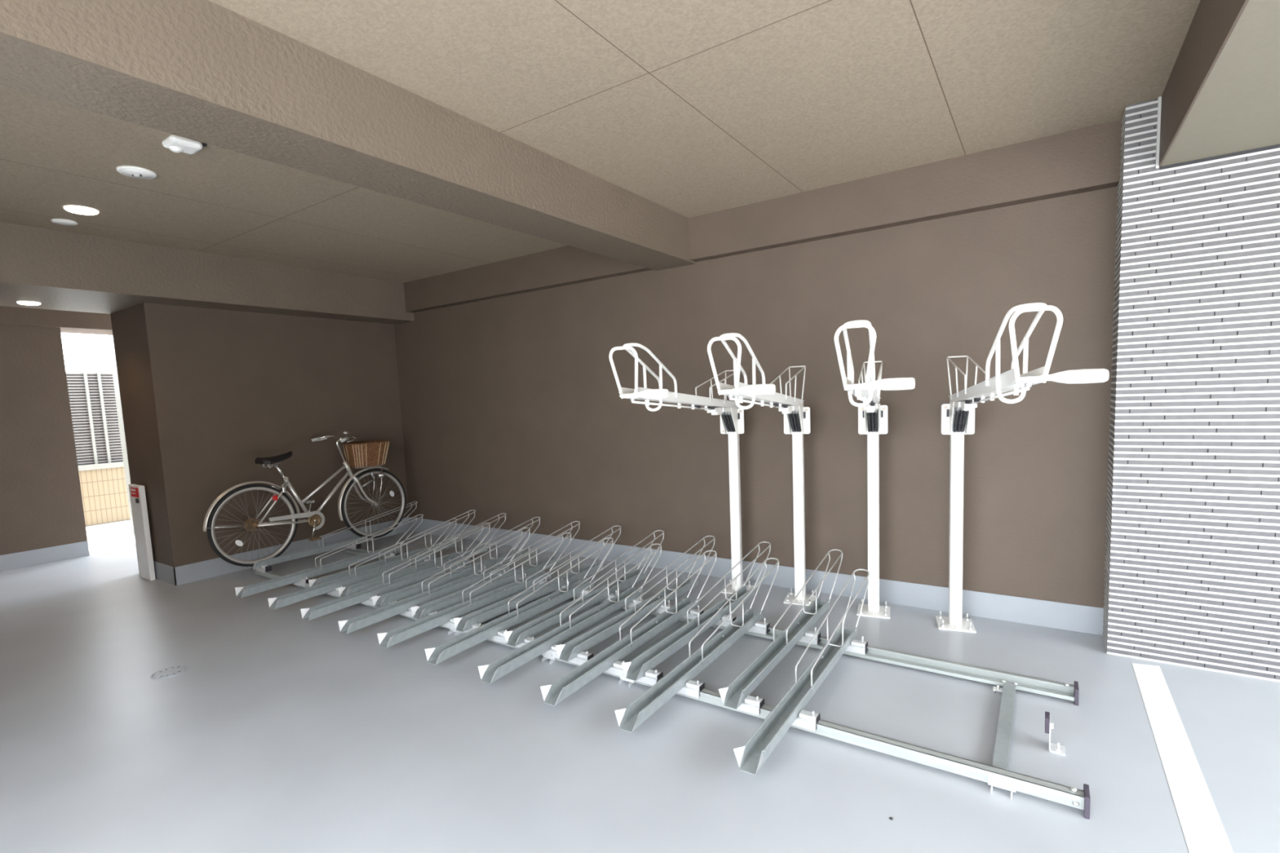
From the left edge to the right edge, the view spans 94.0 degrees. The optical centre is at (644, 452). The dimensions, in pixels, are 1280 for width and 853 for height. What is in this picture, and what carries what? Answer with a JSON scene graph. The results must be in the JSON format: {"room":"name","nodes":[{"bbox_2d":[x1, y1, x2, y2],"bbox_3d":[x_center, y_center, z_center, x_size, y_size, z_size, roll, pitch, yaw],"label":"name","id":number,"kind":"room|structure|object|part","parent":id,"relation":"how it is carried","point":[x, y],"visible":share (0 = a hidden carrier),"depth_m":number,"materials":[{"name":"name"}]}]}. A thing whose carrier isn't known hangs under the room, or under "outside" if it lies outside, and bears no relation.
{"room":"parking garage","nodes":[
{"label":"parking garage","id":0,"kind":"room"},
{"bbox_2d":[0,324,87,555],"bbox_3d":[-6.478,-0.110,4.572,0.250,2.571,3.066,1,6,34],"label":"wall","id":1,"kind":"structure","parent":0,"point":[42,506],"depth_m":5.56,"materials":[{"name":"brown paint"}]},
{"bbox_2d":[0,541,89,572],"bbox_3d":[-6.325,1.099,4.614,0.008,0.147,3.066,1,6,34],"label":"baseboard","id":2,"kind":"structure","parent":1,"relation":"attached to","point":[70,551],"depth_m":5.61,"materials":[{"name":"grey paint"}]},
{"bbox_2d":[110,302,408,567],"bbox_3d":[-3.428,-0.170,5.809,0.763,2.223,2.330,1,6,34],"label":"wall","id":3,"kind":"structure","parent":0,"point":[206,393],"depth_m":5.12,"materials":[{"name":"brown paint"}]},
{"bbox_2d":[153,560,176,585],"bbox_3d":[-4.034,0.978,4.941,0.771,0.147,0.008,1,6,34],"label":"baseboard","id":4,"kind":"structure","parent":3,"relation":"attached to","point":[163,572],"depth_m":4.84,"materials":[{"name":"grey paint"}]},
{"bbox_2d":[173,517,409,586],"bbox_3d":[-3.132,0.881,5.599,0.008,0.147,2.116,1,6,34],"label":"baseboard","id":5,"kind":"structure","parent":3,"relation":"attached to","point":[188,573],"depth_m":5.14,"materials":[{"name":"grey paint"}]},
{"bbox_2d":[0,0,1199,283],"bbox_3d":[-2.451,-1.486,3.139,8.480,0.120,5.450,1,6,34],"label":"ceiling","id":6,"kind":"structure","parent":0,"point":[689,108],"depth_m":2.54,"materials":[{"name":"beige paint"}]},
{"bbox_2d":[51,218,77,226],"bbox_3d":[-3.600,-1.426,3.708,0.120,0.016,0.120,1,6,34],"label":"ceiling disc","id":7,"kind":"object","parent":6,"relation":"attached to","point":[60,221],"visible":1,"depth_m":3.69,"materials":[{"name":"white plastic"}]},
{"bbox_2d":[63,204,98,215],"bbox_3d":[-3.307,-1.419,3.508,0.152,0.016,0.152,1,6,34],"label":"recessed light","id":8,"kind":"object","parent":6,"relation":"in","point":[81,210],"visible":1,"depth_m":3.48,"materials":[{"name":"white plastic"}]},
{"bbox_2d":[66,208,95,214],"bbox_3d":[-3.307,-1.414,3.509,0.126,0.006,0.126,1,6,34],"label":"diffuser","id":9,"kind":"object","parent":8,"relation":"attached to","point":[77,211],"depth_m":3.50,"materials":[{"name":"white plastic"}]},
{"bbox_2d":[115,165,156,179],"bbox_3d":[-2.547,-1.395,2.997,0.156,0.026,0.156,1,6,34],"label":"ceiling sensor","id":10,"kind":"object","parent":6,"relation":"attached to","point":[133,171],"visible":1,"depth_m":2.97,"materials":[{"name":"white plastic"}]},
{"bbox_2d":[161,134,207,154],"bbox_3d":[-2.068,-1.373,2.688,0.120,0.051,0.142,1,6,34],"label":"emergency light","id":11,"kind":"object","parent":6,"relation":"attached to","point":[176,144],"visible":1,"depth_m":2.66,"materials":[{"name":"white plastic"}]},
{"bbox_2d":[0,222,414,324],"bbox_3d":[-4.249,-1.278,4.236,1.108,0.378,5.220,1,6,34],"label":"beam","id":12,"kind":"structure","parent":6,"relation":"attached to","point":[55,269],"depth_m":4.44,"materials":[{"name":"beige paint"}]},
{"bbox_2d":[16,301,40,305],"bbox_3d":[-4.477,-1.081,4.344,0.124,0.016,0.124,1,6,34],"label":"recessed light","id":13,"kind":"object","parent":12,"relation":"attached to","point":[25,303],"visible":1,"depth_m":4.32,"materials":[{"name":"white plastic"}]},
{"bbox_2d":[19,302,39,305],"bbox_3d":[-4.477,-1.076,4.344,0.103,0.006,0.103,1,6,34],"label":"diffuser","id":14,"kind":"object","parent":13,"relation":"attached to","point":[25,304],"depth_m":4.33,"materials":[{"name":"white plastic"}]},
{"bbox_2d":[0,0,696,270],"bbox_3d":[-1.218,-1.241,2.187,0.330,0.306,5.200,1,6,34],"label":"cross beam","id":15,"kind":"structure","parent":6,"relation":"attached to","point":[204,71],"depth_m":2.04,"materials":[{"name":"beige paint"}]},
{"bbox_2d":[1160,0,1279,166],"bbox_3d":[2.092,-1.222,0.113,2.494,0.394,5.450,1,6,34],"label":"beam","id":16,"kind":"structure","parent":6,"relation":"attached to","point":[1237,108],"depth_m":2.02,"materials":[{"name":"beige paint"}]},
{"bbox_2d":[1159,0,1248,166],"bbox_3d":[1.041,-1.200,0.793,0.008,0.304,5.400,1,6,34],"label":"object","id":17,"kind":"structure","parent":16,"relation":"attached to","point":[1213,23],"depth_m":2.02,"materials":[{"name":"brown paint"}]},
{"bbox_2d":[0,530,1279,852],"bbox_3d":[-1.272,1.243,2.552,11.300,0.150,5.650,1,6,34],"label":"floor","id":18,"kind":"structure","parent":0,"point":[282,732],"depth_m":2.39,"materials":[{"name":"grey concrete"}]},
{"bbox_2d":[128,484,155,581],"bbox_3d":[-4.154,0.661,4.931,0.238,0.790,0.053,1,6,34],"label":"panel","id":19,"kind":"object","parent":18,"relation":"on","point":[137,492],"visible":1,"depth_m":4.90,"materials":[{"name":"white plastic"}]},
{"bbox_2d":[150,665,189,679],"bbox_3d":[-2.496,1.157,3.142,0.160,0.006,0.160,1,6,34],"label":"floor drain","id":20,"kind":"object","parent":18,"relation":"on","point":[174,671],"visible":1,"depth_m":3.13,"materials":[{"name":"silver metal"}]},
{"bbox_2d":[253,547,1090,819],"bbox_3d":[-0.696,1.000,3.725,5.540,0.070,0.874,1,6,34],"label":"frame","id":21,"kind":"object","parent":18,"relation":"on","point":[997,775],"visible":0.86,"depth_m":2.36,"materials":[{"name":"metal"}]},
{"bbox_2d":[235,514,423,598],"bbox_3d":[-2.421,0.811,4.832,0.163,0.314,1.599,1,6,30],"label":"bicycle rack","id":22,"kind":"object","parent":21,"relation":"on","point":[300,578],"visible":0.93,"depth_m":4.66,"materials":[{"name":"metal"}]},
{"bbox_2d":[248,501,417,573],"bbox_3d":[-2.738,0.742,5.466,0.162,0.314,1.599,1,6,32],"label":"bicycle rack","id":23,"kind":"object","parent":21,"relation":"on","point":[264,566],"visible":0.83,"depth_m":5.30,"materials":[{"name":"metal"}]},
{"bbox_2d":[202,431,406,566],"bbox_3d":[-2.886,0.357,5.258,0.570,1.054,1.745,1,6,34],"label":"bicycle","id":24,"kind":"object","parent":23,"relation":"on","point":[367,455],"visible":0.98,"depth_m":5.19,"materials":[{"name":"metal"}]},
{"bbox_3d":[-3.050,0.169,5.008,0.036,0.156,0.096,1,6,34],"label":"seat post","id":25,"kind":"part","parent":24,"relation":"part of","materials":[{"name":"silver metal"}]},
{"bbox_3d":[-2.944,0.604,5.078,0.010,0.176,0.448,1,6,34],"label":"chain","id":26,"kind":"part","parent":24,"relation":"part of","materials":[{"name":"silver metal"}]},
{"bbox_3d":[-2.936,0.369,5.185,0.126,0.500,0.860,1,6,34],"label":"frame","id":27,"kind":"part","parent":24,"relation":"part of","materials":[{"name":"silver metal"}]},
{"bbox_3d":[-2.760,-0.011,5.434,0.040,0.245,0.083,1,6,34],"label":"stem","id":28,"kind":"part","parent":24,"relation":"part of","materials":[{"name":"silver metal"}]},
{"bbox_2d":[342,440,390,467],"bbox_3d":[-2.618,0.014,5.646,0.295,0.222,0.370,1,6,34],"label":"basket","id":29,"kind":"object","parent":24,"relation":"on","point":[366,454],"depth_m":5.53,"materials":[{"name":"wicker"}]},
{"bbox_3d":[-2.626,0.134,5.639,0.180,0.007,0.260,1,6,34],"label":"carrier plate","id":30,"kind":"part","parent":24,"relation":"part of","materials":[{"name":"silver metal"}]},
{"bbox_2d":[267,518,457,609],"bbox_3d":[-2.025,0.821,4.566,0.162,0.314,1.599,1,6,29],"label":"bicycle rack","id":31,"kind":"object","parent":21,"relation":"on","point":[331,587],"visible":0.78,"depth_m":4.38,"materials":[{"name":"metal"}]},
{"bbox_2d":[308,510,475,586],"bbox_3d":[-1.975,0.782,4.956,0.162,0.314,1.599,1,6,30],"label":"bicycle rack","id":32,"kind":"object","parent":21,"relation":"on","point":[344,573],"visible":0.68,"depth_m":4.82,"materials":[{"name":"metal"}]},
{"bbox_2d":[300,522,490,621],"bbox_3d":[-1.672,0.829,4.330,0.162,0.314,1.599,1,6,29],"label":"bicycle rack","id":33,"kind":"object","parent":21,"relation":"on","point":[365,596],"visible":0.87,"depth_m":4.14,"materials":[{"name":"metal"}]},
{"bbox_2d":[337,513,506,597],"bbox_3d":[-1.642,0.790,4.733,0.163,0.314,1.599,1,6,30],"label":"bicycle rack","id":34,"kind":"object","parent":21,"relation":"on","point":[377,580],"visible":0.78,"depth_m":4.60,"materials":[{"name":"metal"}]},
{"bbox_2d":[337,527,530,634],"bbox_3d":[-1.305,0.838,4.085,0.162,0.314,1.599,1,6,31],"label":"bicycle rack","id":35,"kind":"object","parent":21,"relation":"on","point":[403,606],"visible":0.84,"depth_m":3.90,"materials":[{"name":"metal"}]},
{"bbox_2d":[372,516,540,608],"bbox_3d":[-1.300,0.798,4.504,0.162,0.314,1.599,1,6,31],"label":"bicycle rack","id":36,"kind":"object","parent":21,"relation":"on","point":[390,597],"visible":0.77,"depth_m":4.35,"materials":[{"name":"metal"}]},
{"bbox_2d":[377,532,571,648],"bbox_3d":[-0.966,0.846,3.857,0.162,0.314,1.599,1,6,32],"label":"bicycle rack","id":37,"kind":"object","parent":21,"relation":"on","point":[445,617],"visible":0.8,"depth_m":3.68,"materials":[{"name":"metal"}]},
{"bbox_2d":[410,520,579,619],"bbox_3d":[-0.946,0.806,4.266,0.162,0.314,1.599,1,6,32],"label":"bicycle rack","id":38,"kind":"object","parent":21,"relation":"on","point":[427,609],"visible":0.84,"depth_m":4.11,"materials":[{"name":"metal"}]},
{"bbox_2d":[424,537,613,665],"bbox_3d":[-0.631,0.853,3.633,0.163,0.314,1.599,1,6,31],"label":"bicycle rack","id":39,"kind":"object","parent":21,"relation":"on","point":[494,630],"visible":0.88,"depth_m":3.45,"materials":[{"name":"metal"}]},
{"bbox_2d":[453,525,621,632],"bbox_3d":[-0.607,0.814,4.040,0.162,0.314,1.599,1,6,33],"label":"bicycle rack","id":40,"kind":"object","parent":21,"relation":"on","point":[471,621],"visible":0.91,"depth_m":3.87,"materials":[{"name":"metal"}]},
{"bbox_2d":[477,543,662,684],"bbox_3d":[-0.297,0.861,3.409,0.162,0.314,1.599,1,6,32],"label":"bicycle rack","id":41,"kind":"object","parent":21,"relation":"on","point":[546,643],"visible":0.94,"depth_m":3.23,"materials":[{"name":"metal"}]},
{"bbox_2d":[503,529,663,647],"bbox_3d":[-0.270,0.822,3.814,0.162,0.314,1.599,1,6,32],"label":"bicycle rack","id":42,"kind":"object","parent":21,"relation":"on","point":[525,633],"visible":0.8,"depth_m":3.63,"materials":[{"name":"metal"}]},
{"bbox_2d":[540,550,716,706],"bbox_3d":[0.040,0.869,3.183,0.163,0.314,1.599,1,6,32],"label":"bicycle rack","id":43,"kind":"object","parent":21,"relation":"on","point":[607,660],"visible":0.89,"depth_m":2.99,"materials":[{"name":"metal"}]},
{"bbox_2d":[555,535,715,665],"bbox_3d":[0.059,0.830,3.592,0.162,0.314,1.599,1,6,34],"label":"bicycle rack","id":44,"kind":"object","parent":21,"relation":"on","point":[574,650],"visible":0.87,"depth_m":3.39,"materials":[{"name":"metal"}]},
{"bbox_2d":[622,541,770,685],"bbox_3d":[0.401,0.838,3.363,0.162,0.314,1.599,1,6,34],"label":"bicycle rack","id":45,"kind":"object","parent":21,"relation":"on","point":[640,670],"visible":0.93,"depth_m":3.16,"materials":[{"name":"metal"}]},
{"bbox_2d":[614,557,779,732],"bbox_3d":[0.378,0.877,2.956,0.163,0.314,1.599,1,6,33],"label":"bicycle rack","id":46,"kind":"object","parent":21,"relation":"on","point":[679,680],"visible":1,"depth_m":2.76,"materials":[{"name":"metal"}]},
{"bbox_3d":[-0.483,0.961,4.053,5.528,0.042,0.067,1,6,34],"label":"rail","id":47,"kind":"part","parent":21,"relation":"part of","materials":[{"name":"grey metal"}]},
{"bbox_2d":[718,549,843,715],"bbox_3d":[0.804,0.848,3.093,0.162,0.314,1.599,1,6,33],"label":"bicycle rack","id":48,"kind":"object","parent":21,"relation":"on","point":[738,697],"visible":0.98,"depth_m":2.91,"materials":[{"name":"metal"}]},
{"bbox_2d":[733,568,870,775],"bbox_3d":[0.807,0.887,2.668,0.163,0.314,1.599,1,6,34],"label":"bicycle rack","id":49,"kind":"object","parent":21,"relation":"on","point":[788,711],"visible":1,"depth_m":2.44,"materials":[{"name":"metal"}]},
{"bbox_2d":[608,342,753,593],"bbox_3d":[0.329,0.251,3.260,0.236,1.567,1.846,0,6,22],"label":"bicycle rack","id":50,"kind":"object","parent":18,"relation":"on","point":[731,418],"visible":0.93,"depth_m":3.72,"materials":[{"name":"metal"}]},
{"bbox_3d":[-0.041,-0.245,2.476,0.070,0.050,0.155,0,6,23],"label":"nose plate","id":51,"kind":"part","parent":50,"relation":"part of","materials":[{"name":"white metal"}]},
{"bbox_3d":[0.185,-0.231,3.018,0.012,0.086,1.211,0,6,23],"label":"release rod","id":52,"kind":"part","parent":50,"relation":"part of","materials":[{"name":"white metal"}]},
{"bbox_2d":[695,369,740,405],"bbox_3d":[0.459,-0.397,3.682,0.230,0.235,0.701,1,6,34],"label":"basket","id":53,"kind":"object","parent":50,"relation":"on","point":[710,401],"depth_m":3.60,"materials":[{"name":"white metal"}]},
{"bbox_3d":[0.515,-0.202,3.904,0.004,0.182,0.164,0,6,23],"label":"cheek plate","id":54,"kind":"part","parent":50,"relation":"part of","materials":[{"name":"white metal"}]},
{"bbox_3d":[0.582,-0.205,3.966,0.160,0.166,0.006,0,6,23],"label":"head plate","id":55,"kind":"part","parent":50,"relation":"part of","materials":[{"name":"white metal"}]},
{"bbox_3d":[0.585,-0.202,3.875,0.004,0.182,0.164,0,6,23],"label":"cheek plate","id":56,"kind":"part","parent":50,"relation":"part of","materials":[{"name":"white metal"}]},
{"bbox_3d":[0.617,0.334,4.049,0.063,1.217,0.063,0,6,23],"label":"post","id":57,"kind":"part","parent":50,"relation":"part of","materials":[{"name":"white metal"}]},
{"bbox_3d":[0.640,0.942,4.106,0.184,0.009,0.190,0,6,23],"label":"plate","id":58,"kind":"part","parent":50,"relation":"part of","materials":[{"name":"white metal"}]},
{"bbox_2d":[706,333,815,605],"bbox_3d":[0.697,0.260,3.014,0.236,1.567,1.846,0,6,22],"label":"bicycle rack","id":59,"kind":"object","parent":18,"relation":"on","point":[796,416],"visible":0.97,"depth_m":3.63,"materials":[{"name":"metal"}]},
{"bbox_3d":[0.327,-0.237,2.229,0.070,0.050,0.155,0,6,23],"label":"nose plate","id":60,"kind":"part","parent":59,"relation":"part of","materials":[{"name":"white metal"}]},
{"bbox_3d":[0.553,-0.222,2.771,0.012,0.086,1.211,0,6,23],"label":"release rod","id":61,"kind":"part","parent":59,"relation":"part of","materials":[{"name":"white metal"}]},
{"bbox_2d":[770,365,805,403],"bbox_3d":[0.827,-0.388,3.435,0.230,0.235,0.701,1,6,34],"label":"basket","id":62,"kind":"object","parent":59,"relation":"on","point":[787,399],"depth_m":3.42,"materials":[{"name":"white metal"}]},
{"bbox_3d":[0.883,-0.194,3.657,0.004,0.182,0.164,0,6,23],"label":"cheek plate","id":63,"kind":"part","parent":59,"relation":"part of","materials":[{"name":"white metal"}]},
{"bbox_3d":[0.950,-0.196,3.720,0.160,0.166,0.006,0,6,23],"label":"head plate","id":64,"kind":"part","parent":59,"relation":"part of","materials":[{"name":"white metal"}]},
{"bbox_3d":[0.985,0.342,3.802,0.063,1.217,0.063,0,6,23],"label":"post","id":65,"kind":"part","parent":59,"relation":"part of","materials":[{"name":"white metal"}]},
{"bbox_3d":[1.008,0.951,3.859,0.184,0.009,0.190,0,6,23],"label":"plate","id":66,"kind":"part","parent":59,"relation":"part of","materials":[{"name":"white metal"}]},
{"bbox_3d":[0.953,-0.194,3.628,0.004,0.182,0.164,0,6,23],"label":"cheek plate","id":67,"kind":"part","parent":59,"relation":"part of","materials":[{"name":"white metal"}]},
{"bbox_2d":[834,320,915,618],"bbox_3d":[1.074,0.269,2.761,0.236,1.567,1.846,0,6,22],"label":"bicycle rack","id":68,"kind":"object","parent":18,"relation":"on","point":[873,418],"visible":0.99,"depth_m":3.44,"materials":[{"name":"metal"}]},
{"bbox_3d":[0.704,-0.228,1.977,0.070,0.050,0.155,0,6,23],"label":"nose plate","id":69,"kind":"part","parent":68,"relation":"part of","materials":[{"name":"white metal"}]},
{"bbox_3d":[0.930,-0.213,2.518,0.012,0.086,1.211,0,6,23],"label":"release rod","id":70,"kind":"part","parent":68,"relation":"part of","materials":[{"name":"white metal"}]},
{"bbox_3d":[1.260,-0.185,3.405,0.004,0.182,0.164,0,6,23],"label":"cheek plate","id":71,"kind":"part","parent":68,"relation":"part of","materials":[{"name":"white metal"}]},
{"bbox_2d":[858,360,882,400],"bbox_3d":[1.204,-0.379,3.182,0.230,0.235,0.701,1,6,34],"label":"basket","id":72,"kind":"object","parent":68,"relation":"on","point":[877,397],"depth_m":3.17,"materials":[{"name":"white metal"}]},
{"bbox_3d":[1.362,0.351,3.549,0.063,1.217,0.063,0,6,23],"label":"post","id":73,"kind":"part","parent":68,"relation":"part of","materials":[{"name":"white metal"}]},
{"bbox_3d":[1.327,-0.187,3.467,0.160,0.166,0.006,0,6,23],"label":"head plate","id":74,"kind":"part","parent":68,"relation":"part of","materials":[{"name":"white metal"}]},
{"bbox_3d":[1.385,0.960,3.607,0.184,0.009,0.190,0,6,23],"label":"plate","id":75,"kind":"part","parent":68,"relation":"part of","materials":[{"name":"white metal"}]},
{"bbox_3d":[1.330,-0.185,3.375,0.004,0.182,0.164,0,6,23],"label":"cheek plate","id":76,"kind":"part","parent":68,"relation":"part of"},
{"bbox_2d":[935,302,1109,632],"bbox_3d":[1.455,0.277,2.511,0.236,1.567,1.846,0,6,20],"label":"bicycle rack","id":77,"kind":"object","parent":18,"relation":"on","point":[957,417],"visible":1,"depth_m":2.76,"materials":[{"name":"metal"}]},
{"bbox_3d":[1.626,-0.176,3.159,0.004,0.182,0.164,0,6,21],"label":"cheek plate","id":78,"kind":"part","parent":77,"relation":"part of","materials":[{"name":"white metal"}]},
{"bbox_3d":[1.750,0.969,3.362,0.184,0.009,0.190,0,6,21],"label":"plate","id":79,"kind":"part","parent":77,"relation":"part of","materials":[{"name":"white metal"}]},
{"bbox_3d":[1.726,0.360,3.305,0.063,1.217,0.063,0,6,21],"label":"post","id":80,"kind":"part","parent":77,"relation":"part of","materials":[{"name":"white metal"}]},
{"bbox_3d":[1.692,-0.178,3.222,0.160,0.166,0.006,0,6,21],"label":"head plate","id":81,"kind":"part","parent":77,"relation":"part of","materials":[{"name":"white metal"}]},
{"bbox_2d":[946,355,985,399],"bbox_3d":[1.575,-0.370,2.935,0.244,0.235,0.700,1,6,34],"label":"basket","id":82,"kind":"object","parent":77,"relation":"on","point":[963,394],"depth_m":2.92,"materials":[{"name":"white metal"}]},
{"bbox_3d":[1.697,-0.176,3.131,0.004,0.182,0.165,0,6,22],"label":"cheek plate","id":83,"kind":"part","parent":77,"relation":"part of","materials":[{"name":"white metal"}]},
{"bbox_3d":[1.315,-0.205,2.265,0.012,0.086,1.211,0,6,21],"label":"release rod","id":84,"kind":"part","parent":77,"relation":"part of","materials":[{"name":"white metal"}]},
{"bbox_3d":[1.100,-0.219,1.719,0.070,0.050,0.155,0,6,21],"label":"nose plate","id":85,"kind":"part","parent":77,"relation":"part of","materials":[{"name":"white metal"}]},
{"bbox_2d":[1044,711,1065,755],"bbox_3d":[1.507,1.030,2.190,0.064,0.124,0.060,1,6,34],"label":"bracket","id":86,"kind":"object","parent":18,"relation":"on","point":[1057,748],"visible":1,"depth_m":2.18,"materials":[{"name":"metal"}]},
{"bbox_2d":[1132,662,1233,852],"bbox_3d":[1.006,1.242,0.799,0.102,0.001,4.888,1,6,34],"label":"painted line","id":87,"kind":"object","parent":18,"relation":"on","point":[1203,830],"visible":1,"depth_m":2.04,"materials":[{"name":"white paint"}]},
{"bbox_2d":[394,186,1118,633],"bbox_3d":[-0.144,-0.384,4.850,6.650,2.571,0.220,1,6,34],"label":"wall","id":88,"kind":"structure","parent":0,"point":[513,406],"depth_m":3.89,"materials":[{"name":"brown paint"}]},
{"bbox_2d":[408,516,1103,635],"bbox_3d":[-0.065,0.835,4.808,5.977,0.147,0.008,1,6,34],"label":"baseboard","id":89,"kind":"structure","parent":88,"relation":"attached to","point":[1061,615],"depth_m":3.90,"materials":[{"name":"grey paint"}]},
{"bbox_2d":[404,119,1122,312],"bbox_3d":[-0.127,-1.508,4.522,6.100,0.294,0.101,1,6,34],"label":"beam","id":90,"kind":"structure","parent":88,"relation":"attached to","point":[1086,159],"depth_m":3.53,"materials":[{"name":"brown paint"}]},
{"bbox_2d":[1102,97,1279,682],"bbox_3d":[3.536,-0.283,2.237,2.824,2.571,0.504,1,6,34],"label":"wall","id":91,"kind":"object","parent":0,"point":[1192,573],"visible":0.98,"depth_m":2.67,"materials":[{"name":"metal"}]},
{"bbox_2d":[1155,96,1161,168],"bbox_3d":[2.275,-1.413,2.642,0.011,0.301,0.014,1,6,34],"label":"trim","id":92,"kind":"structure","parent":91,"relation":"attached to","point":[1159,103],"depth_m":2.64,"materials":[{"name":"white metal"}]},
{"label":"outside","id":93,"kind":"structure","parent":0,"visible":0},
{"bbox_2d":[85,520,135,550],"bbox_3d":[-7.273,0.815,9.661,6.600,0.147,24.000,1,6,34],"label":"paving","id":94,"kind":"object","parent":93,"point":[117,533],"depth_m":6.89,"materials":[{"name":"white concrete"}]},
{"bbox_2d":[66,372,129,526],"bbox_3d":[-6.748,-0.095,7.987,0.240,1.926,9.000,1,6,34],"label":"fence","id":95,"kind":"object","parent":94,"relation":"on","point":[92,401],"visible":0.07,"depth_m":7.59,"materials":[{"name":"white metal"}]},
{"bbox_3d":[-7.008,-0.428,7.551,0.060,1.160,0.028,1,6,34],"label":"frame post","id":96,"kind":"part","parent":95,"relation":"part of","materials":[{"name":"white metal"}]},
{"bbox_3d":[-6.936,-0.441,7.658,0.060,1.160,0.028,1,6,34],"label":"frame post","id":97,"kind":"part","parent":95,"relation":"part of","materials":[{"name":"white metal"}]},
{"bbox_2d":[107,334,133,533],"bbox_3d":[-5.894,-0.289,6.892,0.170,2.450,0.220,1,6,34],"label":"trim","id":98,"kind":"structure","parent":94,"relation":"on","point":[111,344],"depth_m":6.79,"materials":[{"name":"white metal"}]},
{"bbox_3d":[-5.834,-1.424,4.061,1.337,0.110,3.200,1,6,34],"label":"ceiling","id":99,"kind":"structure","parent":0,"visible":0},
{"bbox_2d":[0,306,112,335],"bbox_3d":[-5.188,-1.527,6.582,0.500,0.485,2.900,1,6,34],"label":"beam","id":100,"kind":"structure","parent":99,"relation":"attached to","point":[68,322],"depth_m":5.65,"materials":[{"name":"brown paint"}]}
]}

